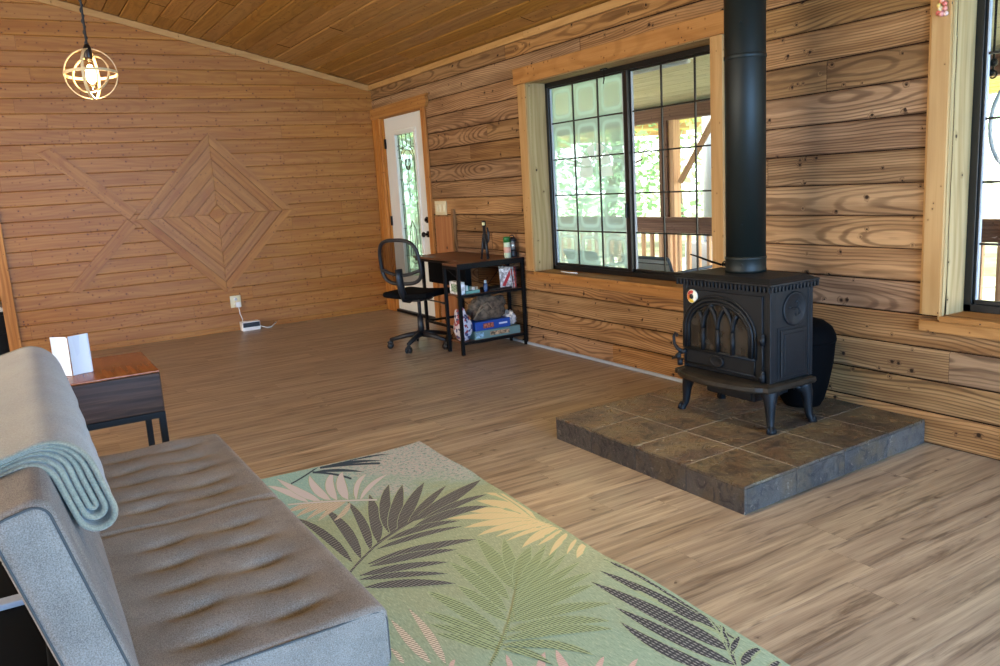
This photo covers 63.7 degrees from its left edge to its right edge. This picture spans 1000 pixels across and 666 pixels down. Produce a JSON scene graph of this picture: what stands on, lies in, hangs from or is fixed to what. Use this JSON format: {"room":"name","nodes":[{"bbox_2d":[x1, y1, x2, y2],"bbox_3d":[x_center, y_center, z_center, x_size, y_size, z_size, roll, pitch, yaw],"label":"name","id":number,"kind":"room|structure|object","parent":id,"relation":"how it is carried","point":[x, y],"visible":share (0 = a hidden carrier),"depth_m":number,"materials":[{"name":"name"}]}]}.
{"room":"living room","nodes":[
{"label":"living room","id":0,"kind":"room"},
{"bbox_2d":[0,0,387,350],"bbox_3d":[-4.753,-1.372,6.777,8.503,3.800,0.160,-10,12,-30],"label":"wall","id":1,"kind":"structure","parent":0,"point":[309,139],"depth_m":7.59,"materials":[{"name":"brown wood"}]},
{"bbox_2d":[0,223,21,351],"bbox_3d":[-4.871,-0.933,6.758,1.155,2.560,0.182,-10,12,-30],"label":"trim","id":2,"kind":"structure","parent":1,"relation":"attached to","point":[6,294],"depth_m":7.08,"materials":[{"name":"brown wood"}]},
{"bbox_2d":[36,133,292,292],"bbox_3d":[-3.081,-1.114,7.742,2.229,1.564,0.019,-10,12,-30],"label":"inlay","id":3,"kind":"object","parent":1,"relation":"attached to","point":[211,171],"visible":1,"depth_m":7.85,"materials":[{"name":"brown wood"}]},
{"bbox_2d":[33,0,367,90],"bbox_3d":[-3.125,-2.784,7.459,3.973,1.027,0.024,-10,12,-30],"label":"trim","id":4,"kind":"structure","parent":1,"relation":"attached to","point":[56,3],"depth_m":7.62,"materials":[{"name":"brown wood"}]},
{"bbox_2d":[49,304,387,353],"bbox_3d":[-2.758,-0.036,8.100,3.523,0.055,0.014,-10,12,-30],"label":"baseboard","id":5,"kind":"structure","parent":1,"relation":"attached to","point":[379,307],"depth_m":8.07,"materials":[{"name":"brown wood"}]},
{"bbox_2d":[230,295,241,307],"bbox_3d":[-2.663,-0.318,8.117,0.105,0.120,0.010,-10,12,-30],"label":"wall outlet","id":6,"kind":"object","parent":1,"relation":"attached to","point":[237,298],"visible":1,"depth_m":8.11,"materials":[{"name":"beige plastic"}]},
{"bbox_2d":[235,301,242,321],"bbox_3d":[-2.625,-0.205,8.114,0.050,0.218,0.062,-10,12,-30],"label":"power adapter","id":7,"kind":"object","parent":1,"relation":"attached to","point":[237,304],"visible":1,"depth_m":8.10,"materials":[{"name":"white plastic"}]},
{"bbox_2d":[59,0,610,84],"bbox_3d":[-2.054,-1.909,1.938,8.619,1.197,11.290,-10,12,-30],"label":"ceiling","id":8,"kind":"structure","parent":0,"point":[367,42],"depth_m":6.66,"materials":[{"name":"brown wood"}]},
{"bbox_2d":[63,0,117,99],"bbox_3d":[-2.238,-1.877,4.261,0.270,1.242,0.270,-10,12,-30],"label":"pendant lamp","id":9,"kind":"object","parent":8,"relation":"hanging from","point":[86,53],"visible":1,"depth_m":4.33,"materials":[{"name":"gold metal"}]},
{"bbox_2d":[83,44,92,59],"bbox_3d":[-2.216,-1.511,4.329,0.044,0.080,0.044,-10,12,-30],"label":"socket","id":10,"kind":"object","parent":9,"relation":"attached to","point":[88,55],"depth_m":4.32,"materials":[{"name":"brown metal"}]},
{"bbox_2d":[69,309,999,665],"bbox_3d":[-1.820,1.031,2.496,8.303,0.100,11.050,-10,12,-30],"label":"floor","id":11,"kind":"structure","parent":0,"point":[894,560],"depth_m":3.43,"materials":[{"name":"wood"}]},
{"bbox_2d":[66,351,168,445],"bbox_3d":[-1.901,0.455,3.754,0.577,0.580,0.575,-10,12,-30],"label":"end table","id":12,"kind":"object","parent":11,"relation":"on","point":[121,389],"visible":0.52,"depth_m":3.56,"materials":[{"name":"brown wood"}]},
{"bbox_2d":[49,333,92,375],"bbox_3d":[-1.911,0.099,3.589,0.152,0.176,0.059,-8,11,-23],"label":"open book","id":13,"kind":"object","parent":12,"relation":"on","point":[79,348],"visible":0.86,"depth_m":3.58,"materials":[{"name":"white paper"}]},
{"bbox_2d":[0,434,390,665],"bbox_3d":[-1.055,0.558,2.292,0.862,0.813,1.710,-10,12,-30],"label":"futon sofa","id":14,"kind":"object","parent":11,"relation":"on","point":[200,563],"visible":0.77,"depth_m":1.84,"materials":[{"name":"grey fabric"}]},
{"bbox_2d":[0,346,117,530],"bbox_3d":[-1.283,0.238,2.214,0.264,0.217,1.405,-10,12,-30],"label":"throw blanket","id":15,"kind":"object","parent":14,"relation":"on","point":[43,425],"visible":1,"depth_m":1.72,"materials":[{"name":"fabric"}]},
{"bbox_2d":[239,319,275,330],"bbox_3d":[-2.450,-0.091,8.198,0.363,0.090,0.114,-10,12,-30],"label":"router","id":16,"kind":"object","parent":11,"relation":"on","point":[248,325],"visible":1,"depth_m":8.11,"materials":[{"name":"white plastic"}]},
{"bbox_2d":[378,238,452,353],"bbox_3d":[-0.660,-0.339,6.654,0.541,0.928,0.566,4,13,37],"label":"office chair","id":17,"kind":"object","parent":11,"relation":"on","point":[400,264],"visible":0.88,"depth_m":6.48,"materials":[{"name":"black plastic"}]},
{"bbox_2d":[420,251,527,355],"bbox_3d":[-0.344,-0.287,6.854,0.612,0.715,1.144,-10,12,-30],"label":"desk","id":18,"kind":"object","parent":11,"relation":"on","point":[443,268],"visible":0.79,"depth_m":6.49,"materials":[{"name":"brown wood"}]},
{"bbox_2d":[449,280,464,294],"bbox_3d":[-0.337,-0.355,6.325,0.048,0.100,0.170,-10,12,-30],"label":"tissue box","id":19,"kind":"object","parent":18,"relation":"on","point":[453,285],"visible":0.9,"depth_m":6.30,"materials":[{"name":"white cardboard"}]},
{"bbox_2d":[453,307,472,340],"bbox_3d":[-0.299,-0.074,6.383,0.112,0.263,0.173,-10,12,-30],"label":"gift bag","id":20,"kind":"object","parent":18,"relation":"on","point":[468,327],"visible":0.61,"depth_m":6.33,"materials":[{"name":"paper"}]},
{"bbox_2d":[465,285,479,293],"bbox_3d":[-0.255,-0.353,6.375,0.128,0.068,0.170,-10,12,-30],"label":"tray","id":21,"kind":"object","parent":18,"relation":"on","point":[468,289],"visible":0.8,"depth_m":6.31,"materials":[{"name":"teal plastic"}]},
{"bbox_2d":[442,256,517,266],"bbox_3d":[-0.135,-0.573,6.416,0.610,0.018,0.250,-10,12,-30],"label":"shelf","id":22,"kind":"object","parent":18,"relation":"attached to","point":[497,260],"depth_m":6.34,"materials":[{"name":"brown wood"}]},
{"bbox_2d":[481,221,489,258],"bbox_3d":[-0.116,-0.743,6.444,0.078,0.303,0.074,-10,12,-30],"label":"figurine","id":23,"kind":"object","parent":18,"relation":"on","point":[485,237],"visible":1,"depth_m":6.43,"materials":[{"name":"black plastic"}]},
{"bbox_2d":[483,280,487,291],"bbox_3d":[-0.116,-0.375,6.381,0.036,0.091,0.036,-10,12,-30],"label":"bottle","id":24,"kind":"object","parent":18,"relation":"on","point":[485,285],"visible":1,"depth_m":6.37,"materials":[{"name":"blue plastic"}]},
{"bbox_2d":[448,287,522,298],"bbox_3d":[-0.120,-0.331,6.461,0.562,0.021,0.242,-10,12,-30],"label":"shelf","id":25,"kind":"object","parent":18,"relation":"attached to","point":[482,293],"depth_m":6.35,"materials":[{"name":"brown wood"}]},
{"bbox_2d":[451,331,524,344],"bbox_3d":[-0.098,0.032,6.529,0.562,0.021,0.242,-10,12,-30],"label":"shelf","id":26,"kind":"object","parent":18,"relation":"attached to","point":[470,341],"depth_m":6.41,"materials":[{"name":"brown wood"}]},
{"bbox_2d":[469,324,519,339],"bbox_3d":[-0.062,-0.017,6.537,0.425,0.065,0.182,-10,12,-30],"label":"box","id":27,"kind":"object","parent":18,"relation":"on","point":[513,328],"visible":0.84,"depth_m":6.45,"materials":[{"name":"teal cardboard"}]},
{"bbox_2d":[476,332,483,338],"bbox_3d":[-0.158,0.018,6.377,0.070,0.043,0.001,-10,12,-30],"label":"picture","id":28,"kind":"object","parent":27,"relation":"attached to","point":[479,335],"depth_m":6.38},
{"bbox_2d":[470,316,509,331],"bbox_3d":[-0.098,-0.079,6.506,0.335,0.072,0.171,-10,12,-30],"label":"box","id":29,"kind":"object","parent":27,"relation":"on","point":[492,323],"visible":0.86,"depth_m":6.43,"materials":[{"name":"blue cardboard"}]},
{"bbox_2d":[466,294,505,320],"bbox_3d":[-0.104,-0.219,6.481,0.348,0.208,0.165,-10,12,-30],"label":"canvas bag","id":30,"kind":"object","parent":29,"relation":"on","point":[485,307],"visible":0.94,"depth_m":6.42,"materials":[{"name":"brown"}]},
{"bbox_2d":[483,322,493,328],"bbox_3d":[-0.091,-0.062,6.415,0.100,0.040,0.001,-10,12,-32],"label":"picture","id":31,"kind":"object","parent":29,"relation":"attached to","point":[486,325],"depth_m":6.41},
{"bbox_2d":[502,309,515,323],"bbox_3d":[0.069,-0.138,6.606,0.108,0.118,0.143,-10,12,-30],"label":"crumpled paper","id":32,"kind":"object","parent":27,"relation":"on","point":[508,313],"visible":0.53,"depth_m":6.55,"materials":[{"name":"white paper"}]},
{"bbox_2d":[480,285,511,290],"bbox_3d":[-0.034,-0.365,6.504,0.200,0.018,0.178,-10,12,-30],"label":"laptop","id":33,"kind":"object","parent":18,"relation":"on","point":[494,287],"visible":0.66,"depth_m":6.45,"materials":[{"name":"black plastic"}]},
{"bbox_2d":[499,268,510,286],"bbox_3d":[0.041,-0.443,6.443,0.100,0.146,0.012,-10,12,-30],"label":"box","id":34,"kind":"object","parent":33,"relation":"on","point":[505,278],"visible":1,"depth_m":6.44,"materials":[{"name":"white cardboard"}]},
{"bbox_2d":[502,270,509,285],"bbox_3d":[0.050,-0.439,6.444,0.084,0.125,0.003,-11,13,-35],"label":"print","id":35,"kind":"object","parent":34,"relation":"attached to","point":[505,273],"depth_m":6.44,"materials":[{"name":"white paper"}]},
{"bbox_2d":[503,237,510,257],"bbox_3d":[0.057,-0.689,6.464,0.058,0.167,0.058,-10,12,-30],"label":"canister","id":36,"kind":"object","parent":18,"relation":"on","point":[506,240],"visible":1,"depth_m":6.44,"materials":[{"name":"green"}]},
{"bbox_2d":[498,265,516,287],"bbox_3d":[0.065,-0.459,6.553,0.070,0.169,0.175,-10,12,-30],"label":"bundle","id":37,"kind":"object","parent":18,"relation":"on","point":[512,269],"visible":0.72,"depth_m":6.49,"materials":[{"name":"white paper"}]},
{"bbox_2d":[502,266,514,287],"bbox_3d":[0.067,-0.460,6.559,0.016,0.169,0.167,-10,12,-30],"label":"magazine","id":38,"kind":"object","parent":37,"relation":"on","point":[512,268],"depth_m":6.49,"materials":[{"name":"white paper"}]},
{"bbox_2d":[509,235,516,256],"bbox_3d":[0.098,-0.705,6.504,0.076,0.178,0.076,-10,12,-30],"label":"bottle","id":39,"kind":"object","parent":18,"relation":"on","point":[512,239],"visible":0.84,"depth_m":6.48,"materials":[{"name":"black plastic"}]},
{"bbox_2d":[261,441,789,665],"bbox_3d":[-0.417,0.846,2.728,1.563,0.010,2.590,-10,12,-30],"label":"area rug","id":40,"kind":"object","parent":11,"relation":"on","point":[463,572],"visible":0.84,"depth_m":2.69,"materials":[{"name":"green fabric"}]},
{"bbox_2d":[556,382,924,514],"bbox_3d":[1.132,0.471,3.941,1.247,0.117,1.292,-10,12,-30],"label":"stone hearth","id":41,"kind":"object","parent":11,"relation":"on","point":[721,452],"visible":0.78,"depth_m":3.63,"materials":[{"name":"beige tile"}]},
{"bbox_2d":[672,254,819,434],"bbox_3d":[1.115,0.024,3.928,0.425,0.771,0.740,-10,12,-30],"label":"wood stove","id":42,"kind":"object","parent":41,"relation":"on","point":[748,337],"depth_m":3.71,"materials":[{"name":"black metal"}]},
{"bbox_2d":[687,289,697,302],"bbox_3d":[0.940,-0.180,3.944,0.012,0.068,0.068,-10,12,-30],"label":"thermometer","id":43,"kind":"object","parent":42,"relation":"on","point":[692,295],"visible":1,"depth_m":3.94,"materials":[{"name":"beige plastic"}]},
{"bbox_2d":[723,0,766,273],"bbox_3d":[1.133,-1.121,3.724,0.193,1.678,0.193,-10,12,-30],"label":"pipe","id":44,"kind":"object","parent":42,"relation":"on","point":[744,59],"visible":1,"depth_m":3.69,"materials":[{"name":"black metal"}]},
{"bbox_2d":[780,317,836,407],"bbox_3d":[1.523,0.139,4.057,0.318,0.446,0.318,-10,12,-30],"label":"bucket","id":45,"kind":"object","parent":41,"relation":"on","point":[824,338],"visible":0.44,"depth_m":3.94,"materials":[{"name":"black metal"}]},
{"bbox_2d":[371,0,999,460],"bbox_3d":[1.504,-0.752,4.415,0.210,2.700,11.090,-10,12,-30],"label":"wall","id":46,"kind":"structure","parent":0,"point":[847,80],"depth_m":4.04,"materials":[{"name":"brown wood"}]},
{"bbox_2d":[370,93,441,321],"bbox_3d":[-0.904,-1.253,8.254,0.213,2.165,1.366,-10,12,-30],"label":"door","id":47,"kind":"structure","parent":46,"relation":"in","point":[407,116],"depth_m":8.21,"materials":[{"name":"white wood"}]},
{"bbox_2d":[435,201,446,214],"bbox_3d":[-0.548,-1.172,7.550,0.015,0.122,0.239,-10,12,-30],"label":"switch plate","id":48,"kind":"object","parent":46,"relation":"attached to","point":[440,206],"visible":1,"depth_m":7.54,"materials":[{"name":"beige plastic"}]},
{"bbox_2d":[435,217,456,324],"bbox_3d":[-0.494,-0.584,7.634,0.012,1.030,0.365,-10,12,-30],"label":"wooden board","id":49,"kind":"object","parent":46,"relation":"attached to","point":[443,226],"depth_m":7.62,"materials":[{"name":"brown wood"}]},
{"bbox_2d":[450,209,457,308],"bbox_3d":[-0.397,-0.591,7.449,0.030,1.100,0.043,-10,12,-30],"label":"trim","id":50,"kind":"structure","parent":46,"relation":"attached to","point":[453,213],"depth_m":7.37,"materials":[{"name":"brown wood"}]},
{"bbox_2d":[368,0,639,90],"bbox_3d":[1.407,-1.921,4.003,0.028,0.052,10.790,-10,12,-30],"label":"trim","id":51,"kind":"structure","parent":46,"relation":"attached to","point":[613,4],"depth_m":6.09,"materials":[{"name":"brown wood"}]},
{"bbox_2d":[505,338,681,382],"bbox_3d":[0.642,0.180,5.923,0.016,0.022,2.680,-10,12,-30],"label":"baseboard","id":52,"kind":"structure","parent":46,"relation":"attached to","point":[514,339],"depth_m":5.76,"materials":[{"name":"grey"}]},
{"bbox_2d":[512,10,725,299],"bbox_3d":[0.809,-1.102,5.452,0.240,1.619,2.180,-10,12,-30],"label":"window","id":53,"kind":"structure","parent":46,"relation":"in","point":[597,159],"depth_m":5.71,"materials":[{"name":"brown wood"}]},
{"bbox_2d":[918,0,999,340],"bbox_3d":[2.495,-0.692,2.709,0.240,1.619,2.181,-10,12,-30],"label":"window","id":54,"kind":"structure","parent":46,"relation":"in","point":[973,45],"depth_m":3.51,"materials":[{"name":"brown wood"}]},
{"bbox_2d":[936,0,948,16],"bbox_3d":[1.847,-1.381,3.365,0.028,0.113,0.053,-10,12,-30],"label":"hanging ornament","id":55,"kind":"object","parent":54,"relation":"hanging from","point":[941,9],"visible":1,"depth_m":3.36,"materials":[{"name":"pink plastic"}]},
{"bbox_3d":[-5.551,0.250,7.902,3.200,0.100,2.140,-10,12,-30],"label":"floor","id":56,"kind":"structure","parent":0,"visible":0},
{"bbox_2d":[0,301,9,354],"bbox_3d":[-4.977,0.006,7.479,0.865,0.465,0.630,-10,12,-30],"label":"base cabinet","id":57,"kind":"object","parent":56,"relation":"on","point":[4,345],"visible":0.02,"depth_m":7.39,"materials":[{"name":"brown wood"}]},
{"label":"outside","id":58,"kind":"structure","parent":0,"visible":0},
{"bbox_2d":[406,176,999,300],"bbox_3d":[7.700,-1.668,16.316,90.000,0.300,100.000,-10,12,-30],"label":"ground","id":59,"kind":"structure","parent":58,"point":[991,205],"depth_m":21.53,"materials":[{"name":"green plant"}]},
{"bbox_2d":[400,133,421,243],"bbox_3d":[-2.564,-6.152,23.550,4.554,7.086,4.738,-10,12,-30],"label":"tree","id":60,"kind":"object","parent":59,"relation":"on","point":[413,171],"visible":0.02,"depth_m":23.70,"materials":[{"name":"green plant"}]},
{"bbox_2d":[559,142,593,215],"bbox_3d":[0.427,-5.225,20.119,4.380,6.204,4.412,-10,12,-30],"label":"tree","id":61,"kind":"object","parent":59,"relation":"on","point":[565,211],"visible":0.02,"depth_m":20.20,"materials":[{"name":"green plant"}]},
{"bbox_2d":[559,119,702,256],"bbox_3d":[2.169,-4.679,16.328,3.475,6.316,3.778,-10,12,-30],"label":"tree","id":62,"kind":"object","parent":59,"relation":"on","point":[613,134],"visible":0.16,"depth_m":16.50,"materials":[{"name":"green plant"}]},
{"bbox_2d":[635,131,702,216],"bbox_3d":[4.971,-6.991,22.533,4.826,8.216,4.605,-10,12,-30],"label":"tree","id":63,"kind":"object","parent":59,"relation":"on","point":[655,147],"visible":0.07,"depth_m":23.04,"materials":[{"name":"green plant"}]},
{"bbox_2d":[680,117,701,190],"bbox_3d":[4.776,-4.479,13.645,3.726,6.583,3.716,-10,12,-30],"label":"tree","id":64,"kind":"object","parent":59,"relation":"on","point":[691,126],"visible":0.02,"depth_m":14.06,"materials":[{"name":"green plant"}]},
{"bbox_2d":[684,167,702,208],"bbox_3d":[8.703,-8.806,25.684,5.377,10.191,5.607,-7,11,-16],"label":"tree","id":65,"kind":"object","parent":59,"relation":"on","point":[691,193],"visible":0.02,"depth_m":27.18,"materials":[{"name":"green plant"}]},
{"bbox_2d":[685,116,711,269],"bbox_3d":[2.874,-1.838,11.017,0.500,2.550,0.500,-10,12,-30],"label":"flue","id":66,"kind":"object","parent":59,"relation":"on","point":[706,151],"visible":0.1,"depth_m":10.92,"materials":[{"name":"grey"}]},
{"bbox_2d":[400,76,999,153],"bbox_3d":[3.655,-3.211,15.965,6.000,3.340,20.000,-10,12,-30],"label":"roof","id":67,"kind":"structure","parent":59,"relation":"on","point":[994,84],"depth_m":18.00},
{"bbox_2d":[983,94,999,196],"bbox_3d":[9.525,-5.968,15.035,4.919,8.423,4.463,-10,12,-30],"label":"tree","id":68,"kind":"object","parent":59,"relation":"on","point":[991,98],"visible":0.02,"depth_m":14.48,"materials":[{"name":"green plant"}]},
{"bbox_2d":[986,95,999,168],"bbox_3d":[11.066,-8.095,20.492,5.878,10.403,5.736,-10,12,-30],"label":"tree","id":69,"kind":"object","parent":59,"relation":"on","point":[996,112],"visible":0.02,"depth_m":19.30,"materials":[{"name":"green plant"}]},
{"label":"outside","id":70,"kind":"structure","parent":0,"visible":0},
{"bbox_2d":[557,0,999,111],"bbox_3d":[2.167,-2.289,6.315,3.297,0.573,15.000,-10,12,-30],"label":"ceiling","id":71,"kind":"structure","parent":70,"point":[677,81],"depth_m":8.12,"materials":[{"name":"brown"}]},
{"bbox_2d":[633,58,692,74],"bbox_3d":[1.095,-2.398,7.403,0.140,0.114,1.820,-10,12,-30],"label":"strip light","id":72,"kind":"object","parent":71,"relation":"attached to","point":[686,61],"visible":0.05,"depth_m":6.89,"materials":[{"name":"white plastic"}]},
{"bbox_2d":[559,53,999,135],"bbox_3d":[3.173,-2.150,6.954,0.140,0.155,15.000,-10,12,-30],"label":"beam","id":73,"kind":"structure","parent":71,"relation":"attached to","point":[683,111],"depth_m":8.87,"materials":[{"name":"brown wood"}]},
{"bbox_2d":[988,0,999,164],"bbox_3d":[2.688,-1.436,4.180,0.044,1.171,0.300,-10,12,-30],"label":"hanger","id":74,"kind":"object","parent":71,"relation":"hanging from","point":[993,62],"visible":0.87,"depth_m":4.30,"materials":[{"name":"black"}]},
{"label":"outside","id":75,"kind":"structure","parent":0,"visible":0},
{"bbox_3d":[2.148,0.094,6.659,2.877,0.140,15.000,-10,12,-30],"label":"floor","id":76,"kind":"structure","parent":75,"visible":0},
{"bbox_2d":[564,249,613,257],"bbox_3d":[1.037,-0.456,7.646,0.648,0.717,0.626,-8,12,-23],"label":"patio chair","id":77,"kind":"object","parent":76,"relation":"on","point":[566,251],"visible":0.13,"depth_m":7.57,"materials":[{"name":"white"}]},
{"bbox_2d":[620,255,711,272],"bbox_3d":[1.463,-0.324,6.802,0.648,0.717,0.626,-10,12,-30],"label":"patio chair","id":78,"kind":"object","parent":76,"relation":"on","point":[644,262],"visible":0.2,"depth_m":6.50,"materials":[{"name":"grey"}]},
{"bbox_2d":[658,120,680,271],"bbox_3d":[1.955,-1.431,9.220,0.130,1.940,0.215,-10,12,-30],"label":"porch post","id":79,"kind":"object","parent":76,"relation":"on","point":[671,128],"visible":0.53,"depth_m":9.10,"materials":[{"name":"beige wood"}]},
{"bbox_2d":[678,119,710,183],"bbox_3d":[2.134,-1.969,8.750,0.090,0.682,0.580,-10,12,-30],"label":"brace","id":80,"kind":"object","parent":79,"relation":"attached to","point":[707,131],"visible":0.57,"depth_m":8.75,"materials":[{"name":"brown wood"}]},
{"bbox_2d":[562,216,999,300],"bbox_3d":[3.131,-0.627,7.214,0.105,0.795,14.900,-10,12,-30],"label":"porch railing","id":81,"kind":"object","parent":76,"relation":"on","point":[990,228],"visible":0.09,"depth_m":8.91,"materials":[{"name":"wood"}]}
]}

